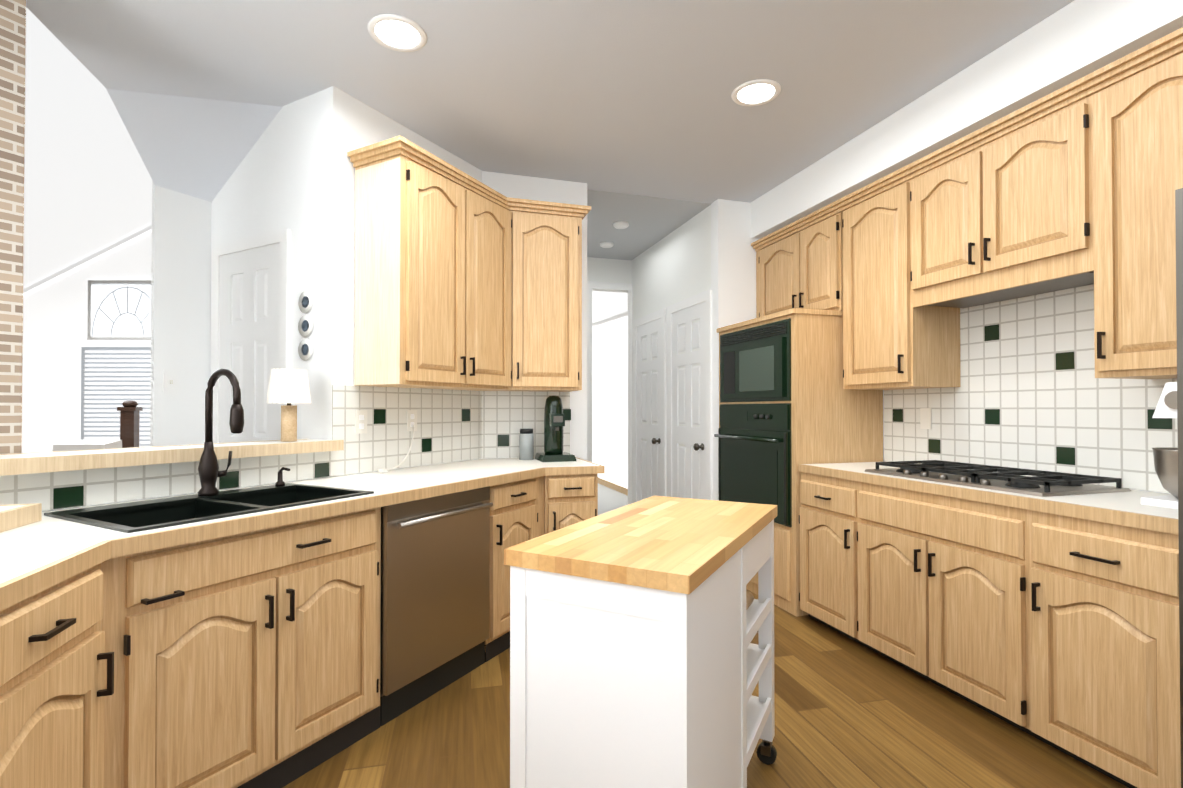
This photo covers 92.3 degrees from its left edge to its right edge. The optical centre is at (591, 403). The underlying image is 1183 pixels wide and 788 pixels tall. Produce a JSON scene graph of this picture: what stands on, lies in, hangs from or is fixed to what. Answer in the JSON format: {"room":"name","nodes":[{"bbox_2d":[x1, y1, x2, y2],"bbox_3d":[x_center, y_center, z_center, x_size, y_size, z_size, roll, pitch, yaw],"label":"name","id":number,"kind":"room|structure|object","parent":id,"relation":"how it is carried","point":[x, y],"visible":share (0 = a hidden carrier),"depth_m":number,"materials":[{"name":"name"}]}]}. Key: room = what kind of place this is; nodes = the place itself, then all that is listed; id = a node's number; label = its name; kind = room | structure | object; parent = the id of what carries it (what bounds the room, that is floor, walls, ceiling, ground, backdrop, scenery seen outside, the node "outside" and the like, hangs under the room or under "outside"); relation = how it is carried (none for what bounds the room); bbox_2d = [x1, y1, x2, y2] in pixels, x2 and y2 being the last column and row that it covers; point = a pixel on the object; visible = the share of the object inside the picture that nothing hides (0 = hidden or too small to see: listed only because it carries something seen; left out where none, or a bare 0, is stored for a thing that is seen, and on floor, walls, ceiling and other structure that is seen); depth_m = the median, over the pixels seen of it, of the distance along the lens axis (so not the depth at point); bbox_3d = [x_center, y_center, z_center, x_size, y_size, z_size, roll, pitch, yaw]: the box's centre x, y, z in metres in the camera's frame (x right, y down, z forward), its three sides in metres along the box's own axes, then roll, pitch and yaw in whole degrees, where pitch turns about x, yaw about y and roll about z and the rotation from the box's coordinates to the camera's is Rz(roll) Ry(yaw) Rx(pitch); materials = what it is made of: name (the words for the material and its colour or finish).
{"room":"kitchen","nodes":[
{"label":"kitchen","id":0,"kind":"room"},
{"bbox_2d":[0,0,25,453],"bbox_3d":[-2.347,-0.540,1.810,0.590,3.600,0.620,0,-1,28],"label":"brick wall","id":1,"kind":"structure","parent":0,"point":[12,82],"depth_m":1.92,"materials":[{"name":"brown brick"}]},
{"bbox_2d":[22,7,151,452],"bbox_3d":[-9.345,-4.027,8.419,10.795,11.302,3.095,0,-1,-17],"label":"wall","id":2,"kind":"structure","parent":0,"point":[87,277],"depth_m":8.42,"materials":[{"name":"white paint"}]},
{"bbox_2d":[0,439,343,511],"bbox_3d":[-1.734,0.716,2.013,0.275,1.092,1.780,0,-1,28],"label":"countertop","id":3,"kind":"structure","parent":0,"point":[31,462],"depth_m":2.04,"materials":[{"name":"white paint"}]},
{"bbox_2d":[266,369,310,441],"bbox_3d":[-1.398,0.010,2.628,0.183,0.330,0.185,0,-1,-17],"label":"lamp","id":4,"kind":"object","parent":3,"relation":"on","point":[289,387],"visible":1,"depth_m":2.58,"materials":[{"name":"white fabric"}]},
{"bbox_2d":[150,86,481,476],"bbox_3d":[-1.560,-0.196,3.331,2.022,2.940,1.216,0,-1,-17],"label":"wall","id":5,"kind":"structure","parent":0,"point":[294,172],"depth_m":3.01,"materials":[{"name":"white paint"}]},
{"bbox_2d":[163,370,177,392],"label":"light switch","id":6,"kind":"object","parent":5,"relation":"attached to","point":[170,381],"depth_m":3.10,"materials":[{"name":"white plastic"}]},
{"bbox_2d":[212,229,289,442],"bbox_3d":[-1.865,0.187,3.089,0.494,2.170,0.494,0,-1,-17],"label":"pantry door","id":7,"kind":"structure","parent":5,"relation":"in","point":[251,256],"depth_m":3.08,"materials":[{"name":"white wood"}]},
{"bbox_2d":[298,290,312,360],"bbox_3d":[-1.441,-0.390,2.863,0.083,0.354,0.083,0,-1,-17],"label":"wall decoration","id":8,"kind":"object","parent":5,"relation":"attached to","point":[305,325],"depth_m":2.86,"materials":[{"name":"white ceramic"}]},
{"bbox_2d":[347,143,402,387],"bbox_3d":[-1.063,-0.656,2.816,0.228,1.130,0.228,0,-1,-17],"label":"upper cabinet","id":9,"kind":"object","parent":5,"relation":"attached to","point":[378,347],"depth_m":2.80,"materials":[{"name":"brown wood"}]},
{"bbox_2d":[403,147,530,390],"bbox_3d":[-0.713,-0.653,3.126,0.629,1.130,0.621,0,-1,-17],"label":"upper cabinet","id":10,"kind":"object","parent":5,"relation":"attached to","point":[464,281],"depth_m":3.10,"materials":[{"name":"brown wood"}]},
{"bbox_2d":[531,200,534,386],"bbox_3d":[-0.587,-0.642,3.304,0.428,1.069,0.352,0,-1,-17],"label":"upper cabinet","id":11,"kind":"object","parent":5,"relation":"attached to","point":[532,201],"depth_m":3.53,"materials":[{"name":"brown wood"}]},
{"bbox_2d":[26,0,1074,260],"bbox_3d":[-0.039,-1.585,2.596,4.405,0.115,13.000,0,-1,-17],"label":"ceiling","id":12,"kind":"structure","parent":0,"point":[640,122],"depth_m":2.67,"materials":[{"name":"grey paint"}]},
{"bbox_2d":[107,89,281,201],"bbox_3d":[-2.071,-1.362,3.092,0.799,0.388,0.467,0,-1,-17],"label":"ceiling slope","id":13,"kind":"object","parent":12,"relation":"hanging from","point":[200,148],"visible":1,"depth_m":2.98,"materials":[{"name":"grey paint"}]},
{"bbox_2d":[367,14,426,51],"bbox_3d":[-0.819,-1.560,2.404,0.239,0.008,0.239,0,-1,-23],"label":"recessed light","id":14,"kind":"object","parent":12,"relation":"in","point":[397,33],"depth_m":2.39,"materials":[{"name":"white"}]},
{"bbox_2d":[731,79,780,105],"bbox_3d":[0.826,-1.555,2.856,0.239,0.008,0.239,0,-1,-23],"label":"recessed light","id":15,"kind":"object","parent":12,"relation":"in","point":[759,91],"depth_m":2.84,"materials":[{"name":"white"}]},
{"bbox_2d":[0,284,1177,510],"bbox_3d":[0.720,-0.171,0.174,4.336,2.830,7.950,0,-1,-17],"label":"tile backsplash","id":16,"kind":"structure","parent":0,"point":[1032,392],"depth_m":2.77,"materials":[{"name":"white tile"}]},
{"bbox_2d":[355,410,366,433],"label":"outlet","id":17,"kind":"object","parent":16,"relation":"attached to","point":[360,415],"depth_m":2.91,"materials":[{"name":"white plastic"}]},
{"bbox_2d":[378,410,416,472],"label":"outlet","id":18,"kind":"object","parent":16,"relation":"attached to","point":[411,414],"depth_m":3.20,"materials":[{"name":"white plastic"}]},
{"bbox_2d":[920,408,931,428],"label":"outlet","id":19,"kind":"object","parent":16,"relation":"attached to","point":[925,413],"depth_m":3.28,"materials":[{"name":"white plastic"}]},
{"bbox_2d":[751,39,1176,389],"bbox_3d":[1.690,-0.636,3.078,0.594,1.095,2.746,0,-1,-17],"label":"upper cabinet","id":20,"kind":"object","parent":16,"relation":"attached to","point":[1077,183],"depth_m":2.54,"materials":[{"name":"brown wood"}]},
{"bbox_2d":[751,0,1182,238],"bbox_3d":[2.535,-1.443,0.679,0.375,0.275,7.850,0,-1,-17],"label":"soffit","id":21,"kind":"structure","parent":16,"relation":"attached to","point":[1075,40],"depth_m":2.57,"materials":[{"name":"white paint"}]},
{"bbox_2d":[1159,27,1182,374],"bbox_3d":[2.211,-0.653,1.344,0.594,1.095,1.025,0,-1,-17],"label":"upper cabinet","id":22,"kind":"object","parent":16,"relation":"attached to","point":[1170,45],"depth_m":1.95,"materials":[{"name":"brown wood"}]},
{"bbox_2d":[587,257,631,504],"bbox_3d":[-0.900,-0.475,8.686,2.600,3.600,5.820,0,-1,-17],"label":"wall","id":23,"kind":"structure","parent":0,"point":[609,364],"depth_m":8.38,"materials":[{"name":"white paint"}]},
{"bbox_2d":[598,483,627,514],"bbox_3d":[-0.570,1.323,8.752,1.700,0.006,5.650,0,-1,-17],"label":"floor","id":24,"kind":"structure","parent":0,"point":[609,499],"depth_m":7.74,"materials":[{"name":"grey"}]},
{"bbox_2d":[482,171,758,500],"bbox_3d":[0.384,-0.133,4.182,2.675,2.830,0.120,0,-1,-17],"label":"wall","id":25,"kind":"structure","parent":0,"point":[733,276],"depth_m":4.31,"materials":[{"name":"white paint"}]},
{"bbox_2d":[632,204,711,502],"bbox_3d":[0.713,-0.122,5.288,0.100,2.830,1.850,0,-1,-17],"label":"wall","id":26,"kind":"structure","parent":0,"point":[673,267],"depth_m":5.08,"materials":[{"name":"white paint"}]},
{"bbox_2d":[634,308,666,501],"bbox_3d":[0.545,0.215,5.568,0.109,2.160,0.790,0,-1,-17],"label":"door","id":27,"kind":"structure","parent":26,"relation":"in","point":[650,392],"depth_m":5.54,"materials":[{"name":"white wood"}]},
{"bbox_2d":[668,290,712,499],"bbox_3d":[0.791,0.208,4.747,0.109,2.160,0.785,0,-1,-17],"label":"door","id":28,"kind":"structure","parent":26,"relation":"in","point":[691,309],"depth_m":4.71,"materials":[{"name":"white wood"}]},
{"bbox_2d":[283,589,1128,787],"bbox_3d":[-3.317,1.308,4.196,20.000,0.050,18.000,0,-1,-17],"label":"floor","id":29,"kind":"structure","parent":0,"point":[849,713],"depth_m":2.14,"materials":[{"name":"brown wood"}]},
{"bbox_2d":[0,549,115,787],"bbox_3d":[-1.517,0.822,1.593,0.478,0.872,0.511,0,-1,-17],"label":"base cabinet","id":30,"kind":"object","parent":29,"relation":"on","point":[58,610],"depth_m":1.23,"materials":[{"name":"brown wood"}]},
{"bbox_2d":[53,440,121,450],"bbox_3d":[-4.705,0.828,5.327,0.719,0.930,1.034,0,-1,-17],"label":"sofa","id":31,"kind":"object","parent":29,"relation":"on","point":[84,445],"visible":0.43,"depth_m":4.96,"materials":[{"name":"white fabric"}]},
{"bbox_2d":[117,400,142,447],"bbox_3d":[-4.818,0.634,5.929,0.160,1.330,0.160,0,-1,-17],"label":"newel post","id":32,"kind":"object","parent":29,"relation":"on","point":[130,410],"visible":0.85,"depth_m":5.88,"materials":[{"name":"brown wood"}]},
{"bbox_2d":[0,369,391,787],"bbox_3d":[-1.319,0.567,1.987,1.083,1.390,1.083,0,-1,-17],"label":"base cabinet","id":33,"kind":"object","parent":29,"relation":"on","point":[280,633],"depth_m":1.78,"materials":[{"name":"brown wood"}]},
{"bbox_2d":[0,541,103,548],"bbox_3d":[-1.270,0.357,0.661,0.816,0.037,3.634,0,-1,-17],"label":"countertop","id":34,"kind":"structure","parent":33,"relation":"on","point":[37,542],"depth_m":1.39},
{"bbox_2d":[104,461,597,560],"bbox_3d":[-0.807,0.377,2.536,1.436,0.044,1.908,0,-1,-17],"label":"countertop","id":35,"kind":"structure","parent":33,"relation":"on","point":[462,498],"depth_m":2.56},
{"bbox_2d":[43,483,373,596],"bbox_3d":[-1.279,0.438,1.998,0.948,0.188,0.948,0,-1,-17],"label":"sink","id":36,"kind":"object","parent":35,"relation":"in","point":[211,539],"depth_m":1.84,"materials":[{"name":"black"}]},
{"bbox_2d":[197,369,290,496],"bbox_3d":[-1.349,0.110,2.204,0.279,0.472,0.373,0,-1,-17],"label":"faucet","id":37,"kind":"object","parent":35,"relation":"on","point":[208,468],"depth_m":2.13,"materials":[{"name":"black metal"}]},
{"bbox_2d":[519,429,533,459],"bbox_3d":[-0.424,0.267,3.716,0.096,0.200,0.096,0,-1,-17],"label":"canister","id":38,"kind":"object","parent":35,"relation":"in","point":[526,444],"visible":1,"depth_m":3.68,"materials":[{"name":"silver glass"}]},
{"bbox_2d":[534,395,575,461],"bbox_3d":[-0.236,0.158,3.680,0.220,0.418,0.260,0,-1,-17],"label":"coffee maker","id":39,"kind":"object","parent":35,"relation":"on","point":[554,419],"visible":1,"depth_m":3.66,"materials":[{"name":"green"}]},
{"bbox_2d":[384,533,523,724],"bbox_3d":[-0.910,0.834,2.622,1.003,0.868,0.983,0,-1,-17],"label":"base cabinet","id":40,"kind":"object","parent":29,"relation":"on","point":[447,600],"depth_m":2.48,"materials":[{"name":"brown"}]},
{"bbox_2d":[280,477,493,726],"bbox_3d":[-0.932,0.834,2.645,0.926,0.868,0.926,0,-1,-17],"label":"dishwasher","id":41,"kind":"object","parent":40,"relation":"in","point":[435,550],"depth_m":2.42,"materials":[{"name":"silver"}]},
{"bbox_2d":[524,533,547,541],"bbox_3d":[-0.394,0.835,3.007,0.365,0.872,0.346,0,-1,-17],"label":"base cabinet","id":42,"kind":"object","parent":29,"relation":"on","point":[527,536],"depth_m":3.10,"materials":[{"name":"brown wood"}]},
{"bbox_2d":[548,465,559,472],"bbox_3d":[-0.524,0.839,3.356,0.565,0.872,0.491,0,-1,-17],"label":"base cabinet","id":43,"kind":"object","parent":29,"relation":"on","point":[549,466],"depth_m":3.20,"materials":[{"name":"brown wood"}]},
{"bbox_2d":[504,496,776,787],"bbox_3d":[0.223,0.808,1.699,0.471,0.899,0.970,0,-1,28],"label":"island cart","id":44,"kind":"object","parent":29,"relation":"on","point":[638,659],"visible":1,"depth_m":1.33,"materials":[{"name":"white wood"}]},
{"bbox_2d":[714,308,882,616],"bbox_3d":[1.362,0.357,3.920,0.734,1.845,0.926,0,-1,-17],"label":"tall cabinet","id":45,"kind":"object","parent":29,"relation":"on","point":[788,403],"visible":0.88,"depth_m":3.53,"materials":[{"name":"brown wood"}]},
{"bbox_2d":[798,464,929,633],"bbox_3d":[1.618,0.837,3.220,0.644,0.872,0.546,0,-1,-17],"label":"base cabinet","id":46,"kind":"object","parent":29,"relation":"on","point":[820,517],"depth_m":3.18,"materials":[{"name":"brown wood"}]},
{"bbox_2d":[864,460,1131,496],"bbox_3d":[1.803,0.332,2.640,0.490,0.050,0.900,0,-1,-17],"label":"cooktop","id":47,"kind":"object","parent":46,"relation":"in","point":[987,477],"depth_m":2.44,"materials":[{"name":"black metal"}]},
{"bbox_2d":[842,472,1101,716],"bbox_3d":[1.799,0.831,2.616,0.644,0.872,1.015,0,-1,-17],"label":"base cabinet","id":48,"kind":"object","parent":29,"relation":"on","point":[920,549],"depth_m":2.52,"materials":[{"name":"brown wood"}]},
{"bbox_2d":[998,492,1180,787],"bbox_3d":[1.980,0.825,2.010,0.644,0.872,0.560,0,-1,-17],"label":"base cabinet","id":49,"kind":"object","parent":29,"relation":"on","point":[1043,606],"depth_m":1.91,"materials":[{"name":"brown wood"}]},
{"bbox_2d":[1141,382,1177,508],"bbox_3d":[2.083,0.140,1.911,0.355,0.420,0.226,0,-1,-17],"label":"stand mixer","id":50,"kind":"object","parent":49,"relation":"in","point":[1166,463],"visible":0.85,"depth_m":1.90,"materials":[{"name":"white"}]},
{"bbox_2d":[1175,188,1182,787],"bbox_3d":[2.142,0.315,1.286,0.750,1.860,0.912,0,-1,-17],"label":"fridge","id":51,"kind":"object","parent":29,"relation":"on","point":[1179,249],"visible":1,"depth_m":1.62,"materials":[{"name":"silver metal"}]}
]}

